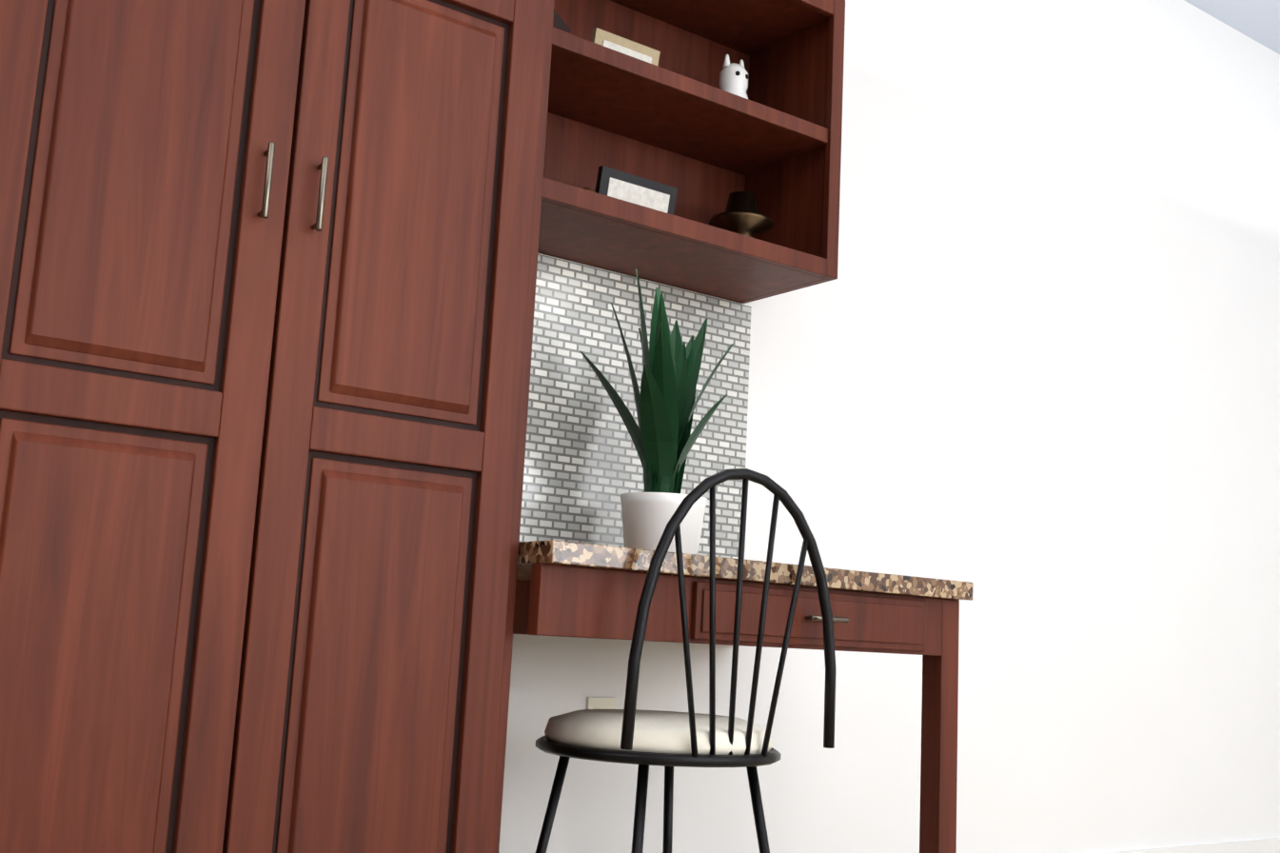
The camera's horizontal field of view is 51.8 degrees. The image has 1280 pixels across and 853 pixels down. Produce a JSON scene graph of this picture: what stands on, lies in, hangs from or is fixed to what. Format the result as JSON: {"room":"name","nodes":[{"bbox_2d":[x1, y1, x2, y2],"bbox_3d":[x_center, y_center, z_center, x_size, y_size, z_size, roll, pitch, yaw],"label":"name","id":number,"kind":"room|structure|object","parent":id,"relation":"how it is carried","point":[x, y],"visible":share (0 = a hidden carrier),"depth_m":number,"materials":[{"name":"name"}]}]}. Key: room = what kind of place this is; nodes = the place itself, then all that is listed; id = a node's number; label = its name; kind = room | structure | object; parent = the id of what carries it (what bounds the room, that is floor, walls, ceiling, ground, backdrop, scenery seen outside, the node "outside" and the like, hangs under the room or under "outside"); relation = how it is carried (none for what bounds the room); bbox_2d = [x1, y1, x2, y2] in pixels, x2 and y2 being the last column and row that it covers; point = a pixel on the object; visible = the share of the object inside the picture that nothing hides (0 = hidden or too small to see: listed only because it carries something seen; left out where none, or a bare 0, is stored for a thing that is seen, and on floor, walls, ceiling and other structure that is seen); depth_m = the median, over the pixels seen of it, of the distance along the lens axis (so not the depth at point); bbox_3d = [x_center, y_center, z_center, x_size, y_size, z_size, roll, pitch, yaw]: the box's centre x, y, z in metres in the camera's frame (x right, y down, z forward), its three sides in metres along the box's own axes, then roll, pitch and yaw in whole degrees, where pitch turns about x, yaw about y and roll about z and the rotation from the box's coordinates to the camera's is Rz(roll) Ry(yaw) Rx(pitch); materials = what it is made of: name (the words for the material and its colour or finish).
{"room":"kitchen","nodes":[
{"label":"kitchen","id":0,"kind":"room"},
{"bbox_2d":[498,0,1279,852],"bbox_3d":[-0.793,-0.458,2.557,9.350,2.950,0.120,10,-11,-35],"label":"wall","id":1,"kind":"structure","parent":0,"point":[1016,362],"depth_m":3.84,"materials":[{"name":"paint"}]},
{"bbox_2d":[587,696,615,708],"bbox_3d":[-0.085,0.647,2.861,0.072,0.116,0.008,10,-11,-35],"label":"electrical outlet","id":2,"kind":"object","parent":1,"relation":"attached to","point":[596,702],"visible":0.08,"depth_m":2.86,"materials":[{"name":"beige plastic"}]},
{"bbox_2d":[519,254,751,558],"bbox_3d":[-0.137,-0.027,2.907,0.971,0.674,0.009,10,-11,-35],"label":"backsplash","id":3,"kind":"structure","parent":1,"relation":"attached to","point":[583,469],"depth_m":2.94,"materials":[{"name":"tile"}]},
{"bbox_2d":[538,0,845,303],"bbox_3d":[0.036,-0.963,2.920,1.011,1.185,0.371,10,-11,-35],"label":"wall shelf","id":4,"kind":"object","parent":1,"relation":"attached to","point":[691,131],"visible":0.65,"depth_m":3.01,"materials":[{"name":"brown wood"}]},
{"bbox_2d":[552,8,572,34],"bbox_3d":[-0.212,-0.814,2.755,0.120,0.120,0.080,10,-11,-35],"label":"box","id":5,"kind":"object","parent":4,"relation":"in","point":[559,23],"visible":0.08,"depth_m":2.74,"materials":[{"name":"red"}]},
{"bbox_2d":[590,27,660,65],"bbox_3d":[-0.037,-0.783,2.868,0.170,0.116,0.036,10,-11,-35],"label":"picture frame","id":6,"kind":"object","parent":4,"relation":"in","point":[621,45],"visible":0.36,"depth_m":2.86,"materials":[{"name":"wood"}]},
{"bbox_2d":[594,165,677,215],"bbox_3d":[-0.012,-0.473,2.847,0.200,0.131,0.038,10,-11,-35],"label":"picture frame","id":7,"kind":"object","parent":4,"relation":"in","point":[634,188],"visible":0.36,"depth_m":2.83,"materials":[{"name":"black metal"}]},
{"bbox_2d":[718,54,748,98],"bbox_3d":[0.216,-0.774,3.067,0.084,0.184,0.084,10,-11,-35],"label":"owl","id":8,"kind":"object","parent":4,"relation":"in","point":[734,78],"visible":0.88,"depth_m":3.04,"materials":[{"name":"white ceramic"}]},
{"bbox_2d":[708,191,772,237],"bbox_3d":[0.232,-0.456,3.040,0.148,0.180,0.150,10,-11,-35],"label":"candle holder","id":9,"kind":"object","parent":4,"relation":"in","point":[740,214],"visible":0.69,"depth_m":3.01,"materials":[{"name":"brown metal"}]},
{"bbox_2d":[1105,837,1279,852],"bbox_3d":[0.400,0.731,0.618,9.350,0.110,11.400,10,-11,-35],"label":"baseboard","id":10,"kind":"structure","parent":1,"relation":"attached to","point":[1267,845],"depth_m":4.22,"materials":[{"name":"white"}]},
{"bbox_2d":[1183,0,1279,54],"bbox_3d":[0.551,-2.183,1.088,9.650,0.120,11.700,10,-11,-35],"label":"ceiling","id":11,"kind":"structure","parent":0,"point":[1258,21],"depth_m":4.69,"materials":[{"name":"paint"}]},
{"bbox_3d":[0.394,0.844,0.600,9.650,0.120,11.700,10,-11,-35],"label":"floor","id":12,"kind":"structure","parent":0,"visible":0},
{"bbox_2d":[0,0,554,852],"bbox_3d":[-0.650,-0.371,2.155,0.930,2.665,0.666,10,-11,-35],"label":"pantry","id":13,"kind":"object","parent":12,"relation":"on","point":[266,291],"visible":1,"depth_m":1.83,"materials":[{"name":"brown wood"}]},
{"bbox_2d":[535,468,836,852],"bbox_3d":[0.032,0.559,2.304,0.449,0.951,0.440,10,-11,-35],"label":"desk chair","id":14,"kind":"object","parent":12,"relation":"on","point":[643,739],"visible":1,"depth_m":2.17,"materials":[{"name":"black metal"}]},
{"bbox_2d":[512,539,973,852],"bbox_3d":[0.037,0.667,2.508,0.976,0.800,0.711,10,-11,-35],"label":"desk","id":15,"kind":"object","parent":12,"relation":"on","point":[563,588],"visible":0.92,"depth_m":2.31,"materials":[{"name":"wood"}]},
{"bbox_2d":[580,269,733,553],"bbox_3d":[0.033,-0.020,2.736,0.342,0.624,0.228,10,-11,-35],"label":"snake plant","id":16,"kind":"object","parent":15,"relation":"on","point":[663,440],"visible":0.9,"depth_m":2.71,"materials":[{"name":"green plant"}]}
]}

